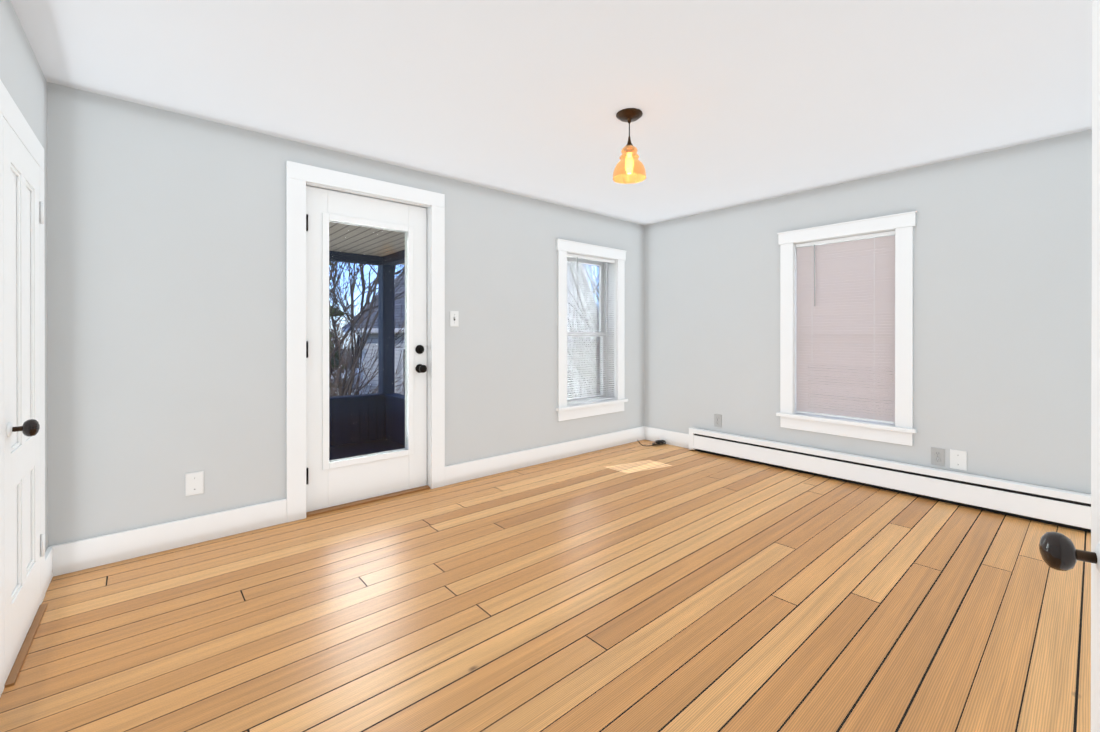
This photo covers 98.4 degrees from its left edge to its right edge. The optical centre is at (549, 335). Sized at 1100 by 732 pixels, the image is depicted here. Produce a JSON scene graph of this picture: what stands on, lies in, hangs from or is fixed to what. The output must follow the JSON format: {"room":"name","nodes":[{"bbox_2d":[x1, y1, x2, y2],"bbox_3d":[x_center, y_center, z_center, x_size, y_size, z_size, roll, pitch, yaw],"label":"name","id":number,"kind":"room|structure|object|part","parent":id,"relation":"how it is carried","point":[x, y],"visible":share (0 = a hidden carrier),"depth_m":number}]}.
{"room":"empty living room","nodes":[
{"label":"empty living room","id":0,"kind":"room"},
{"bbox_2d":[0,0,47,551],"bbox_3d":[-1.415,-0.024,0.469,0.900,2.270,3.860,0,0,-41],"label":"wall","id":1,"kind":"structure","parent":0,"point":[23,79],"depth_m":1.87},
{"bbox_2d":[0,80,44,696],"bbox_3d":[-1.988,0.159,1.636,0.259,1.900,0.789,0,0,-41],"label":"trim","id":2,"kind":"structure","parent":1,"relation":"attached to","point":[11,114],"depth_m":1.61},
{"bbox_2d":[3,117,44,683],"bbox_3d":[-1.893,0.206,1.726,0.103,1.787,0.581,0,0,-41],"label":"closet door","id":3,"kind":"structure","parent":1,"relation":"in","point":[23,219],"depth_m":1.68},
{"bbox_2d":[4,603,47,687],"bbox_3d":[-1.984,1.106,1.647,0.276,0.010,0.584,0,0,-41],"label":"trim","id":4,"kind":"structure","parent":1,"relation":"attached to","point":[19,660],"depth_m":1.67},
{"bbox_2d":[47,82,643,546],"bbox_3d":[-0.723,-0.030,3.696,4.820,2.270,0.220,0,0,-41],"label":"wall","id":5,"kind":"structure","parent":0,"point":[167,288],"depth_m":2.57},
{"bbox_2d":[45,499,286,585],"bbox_3d":[-1.929,1.038,2.492,0.978,0.140,0.021,0,0,-41],"label":"baseboard","id":6,"kind":"structure","parent":5,"relation":"attached to","point":[70,557],"depth_m":2.42},
{"bbox_2d":[185,471,203,495],"bbox_3d":[-1.894,0.790,2.530,0.078,0.120,0.008,0,0,-41],"label":"electrical outlet","id":7,"kind":"object","parent":5,"relation":"attached to","point":[194,483],"visible":1,"depth_m":2.53},
{"bbox_2d":[286,161,444,522],"bbox_3d":[-1.251,0.037,3.245,1.036,2.142,0.270,0,0,-41],"label":"door frame","id":8,"kind":"structure","parent":5,"relation":"attached to","point":[300,177],"depth_m":2.96},
{"bbox_2d":[306,186,426,511],"bbox_3d":[-1.197,0.084,3.181,0.816,2.016,0.128,0,0,-41],"label":"door","id":9,"kind":"structure","parent":5,"relation":"in","point":[332,483],"depth_m":3.14},
{"bbox_2d":[450,311,458,326],"bbox_3d":[-0.713,-0.124,3.547,0.072,0.116,0.018,0,0,-41],"label":"light switch","id":10,"kind":"object","parent":5,"relation":"attached to","point":[454,318],"visible":1,"depth_m":3.55},
{"bbox_2d":[445,426,644,485],"bbox_3d":[0.116,1.034,4.267,2.367,0.140,0.021,0,0,-41],"label":"baseboard","id":11,"kind":"structure","parent":5,"relation":"attached to","point":[461,472],"depth_m":4.05},
{"bbox_2d":[556,239,627,420],"bbox_3d":[0.348,-0.047,4.595,0.939,1.623,0.268,0,0,-41],"label":"window","id":12,"kind":"structure","parent":5,"relation":"in","point":[616,321],"depth_m":4.65},
{"bbox_3d":[0.296,-0.055,4.655,0.681,1.397,0.062,0,0,-41],"label":"window sash","id":13,"kind":"part","parent":12,"relation":"part of"},
{"bbox_3d":[0.392,-0.059,4.544,0.677,1.382,0.042,0,0,-41],"label":"blind rail","id":14,"kind":"part","parent":12,"relation":"part of"},
{"bbox_2d":[0,439,1090,731],"bbox_3d":[0.308,1.168,2.207,5.220,0.120,3.825,0,0,-41],"label":"floor","id":15,"kind":"structure","parent":0,"point":[634,587],"depth_m":1.87},
{"bbox_2d":[637,440,665,445],"bbox_3d":[1.032,1.067,4.752,0.319,0.070,0.156,0,0,-41],"label":"power cord","id":16,"kind":"object","parent":15,"relation":"on","point":[659,442],"visible":1,"depth_m":4.75},
{"bbox_2d":[11,0,1091,225],"bbox_3d":[0.308,-1.222,2.202,5.220,0.120,3.825,0,0,-41],"label":"ceiling","id":17,"kind":"structure","parent":0,"point":[738,102],"depth_m":2.16},
{"bbox_2d":[613,108,645,183],"bbox_3d":[0.417,-0.993,2.495,0.174,0.338,0.174,0,0,-41],"label":"pendant light","id":18,"kind":"object","parent":17,"relation":"hanging from","point":[629,168],"visible":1,"depth_m":2.46},
{"bbox_2d":[644,129,1091,493],"bbox_3d":[2.268,-0.030,3.760,0.220,2.270,3.605,0,0,-41],"label":"wall","id":19,"kind":"structure","parent":0,"point":[1002,281],"depth_m":3.15},
{"bbox_2d":[645,426,688,448],"bbox_3d":[1.197,1.033,4.815,0.018,0.140,0.560,0,0,-41],"label":"baseboard","id":20,"kind":"structure","parent":19,"relation":"attached to","point":[679,439],"depth_m":4.80},
{"bbox_2d":[714,414,721,426],"bbox_3d":[1.556,0.791,4.406,0.010,0.116,0.072,0,0,-41],"label":"electrical outlet","id":21,"kind":"object","parent":19,"relation":"attached to","point":[717,420],"visible":1,"depth_m":4.40},
{"bbox_2d":[776,211,916,445],"bbox_3d":[2.295,-0.045,3.693,0.268,1.623,0.939,0,0,-41],"label":"window","id":22,"kind":"structure","parent":19,"relation":"in","point":[845,297],"depth_m":3.61},
{"bbox_3d":[2.355,-0.053,3.745,0.062,1.397,0.681,0,0,-41],"label":"window sash","id":23,"kind":"part","parent":22,"relation":"part of"},
{"bbox_2d":[689,427,1090,532],"bbox_3d":[2.246,0.999,3.565,0.072,0.214,2.703,0,0,-41],"label":"baseboard heater","id":24,"kind":"object","parent":19,"relation":"attached to","point":[1059,507],"visible":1,"depth_m":3.24},
{"bbox_2d":[931,447,944,465],"bbox_3d":[2.609,0.816,3.194,0.010,0.116,0.072,0,0,-41],"label":"electrical outlet","id":25,"kind":"object","parent":19,"relation":"attached to","point":[937,456],"visible":1,"depth_m":3.19},
{"bbox_2d":[950,449,966,470],"bbox_3d":[2.678,0.817,3.115,0.008,0.125,0.085,0,0,-41],"label":"electrical outlet","id":26,"kind":"object","parent":19,"relation":"attached to","point":[958,459],"visible":1,"depth_m":3.11},
{"bbox_3d":[1.490,-0.024,0.843,5.220,2.270,0.220,0,0,-41],"label":"wall","id":27,"kind":"structure","parent":0,"visible":0},
{"bbox_2d":[1039,0,1099,731],"bbox_3d":[0.640,0.106,0.457,0.756,1.990,0.270,0,0,-41],"label":"entry door","id":28,"kind":"structure","parent":27,"relation":"in","point":[1059,551],"depth_m":0.74},
{"label":"outside","id":29,"kind":"structure","parent":0,"visible":0},
{"bbox_2d":[341,346,892,415],"bbox_3d":[-0.085,4.463,-0.370,300.000,0.300,300.000,0,0,-41],"label":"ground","id":30,"kind":"structure","parent":29,"point":[809,388],"depth_m":44.50},
{"bbox_2d":[329,261,345,387],"bbox_3d":[-5.522,-0.908,10.986,2.442,10.400,2.348,0,0,-41],"label":"tree","id":31,"kind":"object","parent":30,"relation":"on","point":[340,312],"depth_m":11.05},
{"bbox_2d":[329,263,598,397],"bbox_3d":[-3.404,0.587,16.803,8.950,7.387,7.700,0,0,22],"label":"neighbouring house","id":32,"kind":"structure","parent":30,"relation":"on","point":[374,332],"depth_m":13.83},
{"bbox_2d":[329,261,827,396],"bbox_3d":[-1.098,-4.236,23.154,31.604,17.038,30.987,0,0,-41],"label":"bare tree","id":33,"kind":"object","parent":30,"relation":"on","point":[351,281],"depth_m":11.07},
{"bbox_2d":[329,271,892,408],"bbox_3d":[1.206,-0.087,27.724,37.490,8.712,35.721,0,0,-41],"label":"thicket","id":34,"kind":"object","parent":30,"relation":"on","point":[332,392],"depth_m":11.61},
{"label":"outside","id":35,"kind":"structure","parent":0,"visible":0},
{"bbox_2d":[329,438,404,459],"bbox_3d":[-2.152,1.185,3.782,2.530,0.120,1.780,0,0,-41],"label":"floor","id":36,"kind":"structure","parent":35,"point":[385,445],"depth_m":4.72},
{"bbox_2d":[329,397,385,446],"bbox_3d":[-2.712,0.954,4.425,2.530,0.580,0.075,0,0,-41],"label":"wall","id":37,"kind":"structure","parent":36,"relation":"on","point":[338,421],"depth_m":4.97},
{"bbox_2d":[329,264,404,401],"bbox_3d":[-2.156,-0.050,3.784,2.570,1.430,1.808,0,0,-41],"label":"posts","id":38,"kind":"object","parent":37,"relation":"on","point":[388,389],"depth_m":5.13},
{"bbox_2d":[329,250,404,265],"bbox_3d":[-2.152,-0.802,3.778,2.530,0.085,1.780,0,0,-41],"label":"header","id":39,"kind":"object","parent":38,"relation":"on","point":[376,260],"depth_m":4.91},
{"bbox_2d":[329,222,404,264],"bbox_3d":[-2.251,-0.895,3.891,3.130,0.100,2.080,0,0,-41],"label":"porch ceiling","id":40,"kind":"structure","parent":39,"relation":"on","point":[366,248],"depth_m":4.23},
{"bbox_2d":[386,397,404,445],"bbox_3d":[-1.193,0.954,4.548,0.075,0.580,1.680,0,0,-41],"label":"wall","id":41,"kind":"structure","parent":36,"relation":"on","point":[397,410],"depth_m":4.99}
]}

